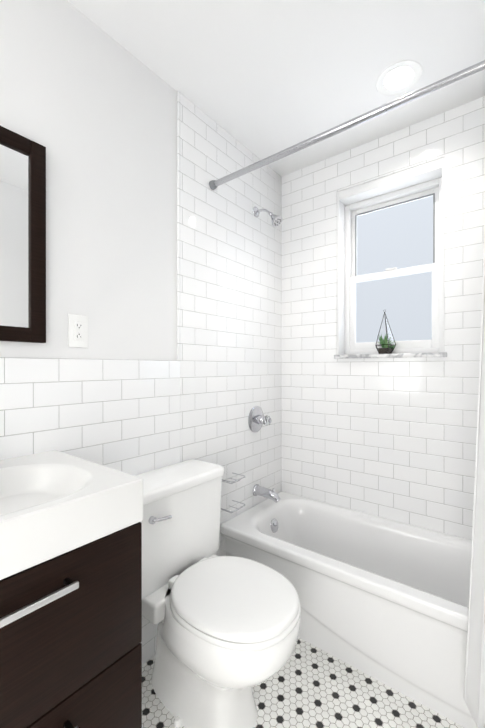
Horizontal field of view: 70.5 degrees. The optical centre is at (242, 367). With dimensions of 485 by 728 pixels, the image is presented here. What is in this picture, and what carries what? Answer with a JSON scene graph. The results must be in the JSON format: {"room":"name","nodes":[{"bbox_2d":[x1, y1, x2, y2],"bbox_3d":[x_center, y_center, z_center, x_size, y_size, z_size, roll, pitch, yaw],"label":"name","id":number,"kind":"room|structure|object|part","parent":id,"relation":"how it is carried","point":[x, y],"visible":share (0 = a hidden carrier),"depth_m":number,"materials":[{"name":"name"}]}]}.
{"room":"bathroom","nodes":[
{"label":"bathroom","id":0,"kind":"room"},
{"bbox_2d":[0,0,176,360],"bbox_3d":[-0.636,-0.016,1.247,0.120,2.500,3.140,0,0,38],"label":"wall","id":1,"kind":"structure","parent":0,"point":[89,104],"depth_m":1.27,"materials":[{"name":"white paint"}]},
{"bbox_2d":[0,126,45,342],"bbox_3d":[-0.806,-0.396,0.910,0.024,0.634,0.528,0,0,38],"label":"mirror","id":2,"kind":"object","parent":1,"relation":"attached to","point":[22,238],"visible":1,"depth_m":1.06,"materials":[{"name":"brown wood"}]},
{"bbox_3d":[-0.811,-0.396,0.914,0.012,0.548,0.442,0,0,38],"label":"glass","id":3,"kind":"part","parent":2,"relation":"part of","materials":[{"name":"white"}]},
{"bbox_3d":[-0.806,-0.690,0.910,0.024,0.045,0.438,0,0,38],"label":"frame","id":4,"kind":"part","parent":2,"relation":"part of","materials":[{"name":"brown wood"}]},
{"bbox_3d":[-0.806,-0.101,0.910,0.024,0.045,0.438,0,0,38],"label":"frame","id":5,"kind":"part","parent":2,"relation":"part of","materials":[{"name":"brown wood"}]},
{"bbox_3d":[-0.658,-0.396,1.100,0.024,0.634,0.045,0,0,38],"label":"frame","id":6,"kind":"part","parent":2,"relation":"part of","materials":[{"name":"brown wood"}]},
{"bbox_2d":[68,314,87,347],"bbox_3d":[-0.579,-0.128,1.214,0.009,0.116,0.070,0,0,38],"label":"electrical outlet","id":7,"kind":"object","parent":1,"relation":"attached to","point":[77,331],"visible":1,"depth_m":1.21,"materials":[{"name":"white plastic"}]},
{"bbox_2d":[0,357,179,664],"bbox_3d":[-0.890,0.603,0.818,0.009,1.264,1.950,0,0,38],"label":"tile wainscot","id":8,"kind":"structure","parent":1,"relation":"attached to","point":[122,415],"depth_m":1.27,"materials":[{"name":"white tile"}]},
{"bbox_2d":[177,91,179,360],"bbox_3d":[-0.293,-0.648,1.579,0.010,1.237,0.015,0,0,38],"label":"trim","id":9,"kind":"structure","parent":1,"relation":"attached to","point":[178,225],"depth_m":1.57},
{"bbox_2d":[180,93,281,555],"bbox_3d":[-0.016,-0.017,1.936,0.009,2.500,0.891,0,0,38],"label":"wall tiles","id":10,"kind":"structure","parent":1,"relation":"attached to","point":[230,310],"depth_m":1.85,"materials":[{"name":"white tile"}]},
{"bbox_2d":[221,472,244,512],"bbox_3d":[-0.054,0.663,1.802,0.098,0.175,0.126,0,0,38],"label":"rack","id":11,"kind":"object","parent":10,"relation":"attached to","point":[237,480],"visible":0.94,"depth_m":1.79,"materials":[{"name":"silver metal"}]},
{"bbox_2d":[248,406,271,431],"bbox_3d":[0.121,0.310,2.020,0.105,0.156,0.156,0,0,38],"label":"shower valve","id":12,"kind":"object","parent":10,"relation":"attached to","point":[257,419],"visible":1,"depth_m":2.01,"materials":[{"name":"silver metal"}]},
{"bbox_3d":[0.087,0.310,2.047,0.018,0.156,0.156,0,0,38],"label":"plate","id":13,"kind":"part","parent":12,"relation":"part of","materials":[{"name":"silver metal"}]},
{"bbox_3d":[0.144,0.310,2.002,0.042,0.058,0.055,0,0,38],"label":"knob","id":14,"kind":"part","parent":12,"relation":"part of","materials":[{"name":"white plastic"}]},
{"bbox_2d":[253,484,280,502],"bbox_3d":[0.147,0.736,2.001,0.169,0.078,0.068,0,0,38],"label":"tub spout","id":15,"kind":"object","parent":10,"relation":"attached to","point":[272,494],"visible":1,"depth_m":1.98,"materials":[{"name":"silver metal"}]},
{"bbox_2d":[253,207,281,226],"bbox_3d":[0.150,-0.882,1.996,0.178,0.150,0.068,0,0,38],"label":"shower head","id":16,"kind":"object","parent":10,"relation":"attached to","point":[276,220],"visible":1,"depth_m":1.97},
{"bbox_3d":[0.125,-0.908,2.016,0.106,0.053,0.015,0,0,38],"label":"arm","id":17,"kind":"part","parent":16,"relation":"part of"},
{"bbox_2d":[209,60,484,727],"bbox_3d":[0.373,0.052,1.182,1.530,1.994,0.293,0,0,38],"label":"shower curtain","id":18,"kind":"object","parent":10,"relation":"attached to","point":[474,690],"visible":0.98,"depth_m":1.06,"materials":[{"name":"white fabric"}]},
{"bbox_3d":[-0.146,-0.925,1.739,0.026,0.042,0.042,0,0,38],"label":"rod","id":19,"kind":"part","parent":18,"relation":"part of","materials":[{"name":"grey metal"}]},
{"bbox_3d":[0.183,-0.924,1.482,0.820,0.027,0.027,0,0,38],"label":"rod","id":20,"kind":"part","parent":18,"relation":"part of","materials":[{"name":"silver metal"}]},
{"bbox_3d":[0.770,-0.924,1.023,0.670,0.023,0.023,0,0,38],"label":"rod","id":21,"kind":"part","parent":18,"relation":"part of","materials":[{"name":"silver metal"}]},
{"bbox_2d":[67,0,402,176],"bbox_3d":[-0.329,-1.326,1.005,0.860,0.120,3.140,0,0,38],"label":"ceiling","id":22,"kind":"structure","parent":0,"point":[261,79],"depth_m":1.44,"materials":[{"name":"white paint"}]},
{"bbox_2d":[142,637,463,727],"bbox_3d":[0.022,1.265,0.735,1.750,0.060,3.140,0,0,38],"label":"floor","id":23,"kind":"structure","parent":0,"point":[307,685],"depth_m":1.27,"materials":[{"name":"white tile"}]},
{"bbox_2d":[0,450,142,727],"bbox_3d":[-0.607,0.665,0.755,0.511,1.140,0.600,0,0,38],"label":"bathroom vanity","id":24,"kind":"object","parent":23,"relation":"on","point":[70,591],"visible":1,"depth_m":0.74,"materials":[{"name":"brown wood"}]},
{"bbox_3d":[-0.408,0.440,0.600,0.008,0.013,0.244,0,0,38],"label":"handle","id":25,"kind":"part","parent":24,"relation":"part of","materials":[{"name":"silver metal"}]},
{"bbox_2d":[0,450,142,579],"bbox_3d":[-0.619,0.329,0.765,0.480,0.105,0.600,0,0,38],"label":"sink","id":26,"kind":"object","parent":24,"relation":"in","point":[56,506],"depth_m":0.78,"materials":[{"name":"white ceramic"}]},
{"bbox_3d":[-0.439,0.835,0.625,0.019,0.298,0.592,0,0,38],"label":"drawer","id":27,"kind":"part","parent":24,"relation":"part of","materials":[{"name":"brown wood"}]},
{"bbox_2d":[135,459,299,727],"bbox_3d":[-0.116,0.834,1.248,0.676,0.800,0.476,0,0,38],"label":"toilet","id":28,"kind":"object","parent":23,"relation":"on","point":[228,628],"visible":0.92,"depth_m":1.18,"materials":[{"name":"white ceramic"}]},
{"bbox_3d":[-0.286,0.538,1.221,0.022,0.019,0.073,0,0,38],"label":"lever","id":29,"kind":"part","parent":28,"relation":"part of","materials":[{"name":"silver metal"}]},
{"bbox_3d":[-0.297,0.454,1.389,0.216,0.040,0.476,0,0,38],"label":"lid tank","id":30,"kind":"part","parent":28,"relation":"part of","materials":[{"name":"white ceramic"}]},
{"bbox_3d":[-0.297,0.639,1.389,0.197,0.330,0.458,0,0,38],"label":"tank","id":31,"kind":"part","parent":28,"relation":"part of","materials":[{"name":"white ceramic"}]},
{"bbox_3d":[-0.095,1.019,1.232,0.623,0.430,0.384,0,0,38],"label":"bowl","id":32,"kind":"part","parent":28,"relation":"part of","materials":[{"name":"white ceramic"}]},
{"bbox_3d":[-0.028,0.793,1.179,0.453,0.019,0.384,0,0,38],"label":"seat","id":33,"kind":"part","parent":28,"relation":"part of","materials":[{"name":"white plastic"}]},
{"bbox_3d":[-0.028,0.770,1.179,0.445,0.024,0.377,0,0,38],"label":"seat lid","id":34,"kind":"part","parent":28,"relation":"part of","materials":[{"name":"white plastic"}]},
{"bbox_2d":[220,491,476,727],"bbox_3d":[0.673,1.029,1.569,1.526,0.410,0.617,0,0,38],"label":"bathtub","id":35,"kind":"object","parent":23,"relation":"on","point":[383,600],"visible":0.92,"depth_m":1.50,"materials":[{"name":"white ceramic"}]},
{"bbox_2d":[346,0,409,74],"bbox_3d":[-0.130,-1.325,0.463,0.120,0.120,2.530,0,0,38],"label":"ceiling","id":36,"kind":"structure","parent":0,"point":[377,24],"depth_m":1.29,"materials":[{"name":"white paint"}]},
{"bbox_2d":[282,96,484,539],"bbox_3d":[0.927,-0.017,1.892,1.790,2.500,0.200,0,0,38],"label":"wall","id":37,"kind":"structure","parent":0,"point":[309,331],"depth_m":1.88,"materials":[{"name":"tile"}]},
{"bbox_2d":[337,192,344,354],"bbox_3d":[0.620,-0.560,2.114,0.012,0.972,0.167,0,0,38],"label":"liner","id":38,"kind":"object","parent":37,"relation":"attached to","point":[340,278],"visible":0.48,"depth_m":2.07,"materials":[{"name":"white plastic"}]},
{"bbox_2d":[334,352,446,358],"bbox_3d":[0.778,-0.063,1.872,0.584,0.022,0.014,0,0,38],"label":"window sill","id":39,"kind":"structure","parent":37,"relation":"attached to","point":[405,355],"depth_m":1.84,"materials":[{"name":"stone"}]},
{"bbox_2d":[339,158,441,205],"bbox_3d":[0.836,-1.022,1.944,0.536,0.050,0.167,0,0,38],"label":"liner","id":40,"kind":"object","parent":37,"relation":"attached to","point":[420,174],"visible":0.62,"depth_m":1.88,"materials":[{"name":"white plastic"}]},
{"bbox_2d":[345,177,441,354],"bbox_3d":[0.866,-0.535,1.983,0.536,0.923,0.070,0,0,38],"label":"window","id":41,"kind":"structure","parent":37,"relation":"in","point":[404,302],"depth_m":1.97,"materials":[{"name":"white plastic"}]},
{"bbox_3d":[0.665,-0.536,2.140,0.028,0.923,0.070,0,0,38],"label":"frame","id":42,"kind":"part","parent":41,"relation":"part of","materials":[{"name":"white plastic"}]},
{"bbox_3d":[0.681,-0.330,2.109,0.034,0.452,0.026,0,0,38],"label":"lower window sash","id":43,"kind":"part","parent":41,"relation":"part of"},
{"bbox_2d":[352,210,356,276],"bbox_3d":[0.696,-0.741,2.132,0.030,0.452,0.026,0,0,38],"label":"window frame","id":44,"kind":"structure","parent":41,"relation":"attached to","point":[354,213],"depth_m":2.12,"materials":[{"name":"white plastic"}]},
{"bbox_2d":[355,215,356,275],"bbox_3d":[0.698,-0.746,2.113,0.007,0.384,0.004,0,0,38],"label":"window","id":45,"kind":"structure","parent":44,"relation":"attached to","point":[355,245],"depth_m":2.11,"materials":[{"name":"grey"}]},
{"bbox_3d":[0.856,-0.127,1.972,0.412,0.045,0.026,0,0,38],"label":"lower window sash","id":46,"kind":"part","parent":41,"relation":"part of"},
{"bbox_2d":[356,264,431,282],"bbox_3d":[0.856,-0.535,1.971,0.412,0.040,0.026,0,0,38],"label":"window rail","id":47,"kind":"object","parent":41,"relation":"attached to","point":[397,272],"depth_m":1.95,"materials":[{"name":"white plastic"}]},
{"bbox_3d":[0.856,-0.332,1.972,0.420,0.376,0.004,0,0,38],"label":"glass","id":48,"kind":"part","parent":41,"relation":"part of","materials":[{"name":"glass"}]},
{"bbox_2d":[350,178,438,215],"bbox_3d":[0.866,-0.964,1.983,0.480,0.066,0.070,0,0,38],"label":"window frame","id":49,"kind":"structure","parent":41,"relation":"attached to","point":[401,199],"depth_m":1.96,"materials":[{"name":"white plastic"}]},
{"bbox_3d":[0.866,-0.982,1.983,0.480,0.030,0.070,0,0,38],"label":"window frame","id":50,"kind":"part","parent":49,"relation":"part of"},
{"bbox_3d":[0.865,-0.934,1.982,0.418,0.007,0.004,0,0,38],"label":"top window gasket","id":51,"kind":"part","parent":49,"relation":"part of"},
{"bbox_3d":[0.866,-0.089,1.984,0.480,0.030,0.070,0,0,38],"label":"frame","id":52,"kind":"part","parent":41,"relation":"part of","materials":[{"name":"white plastic"}]},
{"bbox_3d":[0.874,-0.744,1.993,0.430,0.386,0.004,0,0,38],"label":"upper window glass","id":53,"kind":"part","parent":41,"relation":"part of","materials":[{"name":"glass"}]},
{"bbox_3d":[1.032,-0.330,1.834,0.034,0.452,0.026,0,0,38],"label":"lower window sash","id":54,"kind":"part","parent":41,"relation":"part of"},
{"bbox_2d":[434,187,438,262],"bbox_3d":[1.051,-0.741,1.855,0.030,0.452,0.026,0,0,38],"label":"window frame","id":55,"kind":"object","parent":41,"relation":"attached to","point":[436,191],"visible":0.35,"depth_m":1.84,"materials":[{"name":"white plastic"}]},
{"bbox_2d":[433,193,434,262],"bbox_3d":[1.032,-0.746,1.851,0.007,0.384,0.004,0,0,38],"label":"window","id":56,"kind":"structure","parent":55,"relation":"attached to","point":[433,227],"depth_m":1.85,"materials":[{"name":"grey"}]},
{"bbox_3d":[1.066,-0.535,1.827,0.028,0.923,0.070,0,0,38],"label":"frame","id":57,"kind":"part","parent":41,"relation":"part of","materials":[{"name":"white plastic"}]},
{"bbox_2d":[442,157,444,351],"bbox_3d":[1.052,-0.560,1.776,0.012,0.972,0.167,0,0,38],"label":"liner","id":58,"kind":"object","parent":37,"relation":"attached to","point":[443,254],"visible":0.52,"depth_m":1.71,"materials":[{"name":"white plastic"}]},
{"bbox_3d":[0.835,-0.063,1.944,0.559,0.022,0.171,0,0,38],"label":"window sill","id":59,"kind":"structure","parent":37,"relation":"on","visible":0},
{"bbox_2d":[375,310,395,353],"bbox_3d":[0.796,-0.199,1.924,0.113,0.249,0.120,0,0,38],"label":"terrarium","id":60,"kind":"object","parent":59,"relation":"on","point":[388,347],"visible":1,"depth_m":1.91,"materials":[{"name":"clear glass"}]},
{"bbox_2d":[389,84,428,127],"bbox_3d":[0.873,-1.327,1.748,0.120,0.120,0.490,0,0,38],"label":"ceiling","id":61,"kind":"structure","parent":0,"point":[411,112],"depth_m":1.69,"materials":[{"name":"white paint"}]},
{"bbox_2d":[390,0,484,117],"bbox_3d":[0.408,-1.325,0.430,0.770,0.120,3.140,0,0,38],"label":"ceiling","id":62,"kind":"structure","parent":0,"point":[442,39],"depth_m":1.34,"materials":[{"name":"white paint"}]},
{"bbox_3d":[0.685,-1.361,1.508,0.120,0.050,0.120,0,0,38],"label":"ceiling","id":63,"kind":"structure","parent":0,"visible":0},
{"bbox_2d":[376,60,422,95],"bbox_3d":[0.685,-1.298,1.508,0.188,0.072,0.188,0,0,38],"label":"ceiling light","id":64,"kind":"object","parent":63,"relation":"attached to","point":[416,66],"depth_m":1.53,"materials":[{"name":"white plastic"}]},
{"bbox_3d":[0.685,-1.310,1.508,0.087,0.004,0.087,0,0,38],"label":"ceiling light lens","id":65,"kind":"part","parent":64,"relation":"part of","materials":[{"name":"white plastic"}]},
{"bbox_3d":[0.685,-1.301,1.508,0.119,0.066,0.119,0,0,38],"label":"recessed ceiling light","id":66,"kind":"part","parent":64,"relation":"part of","materials":[{"name":"white plastic"}]}
]}

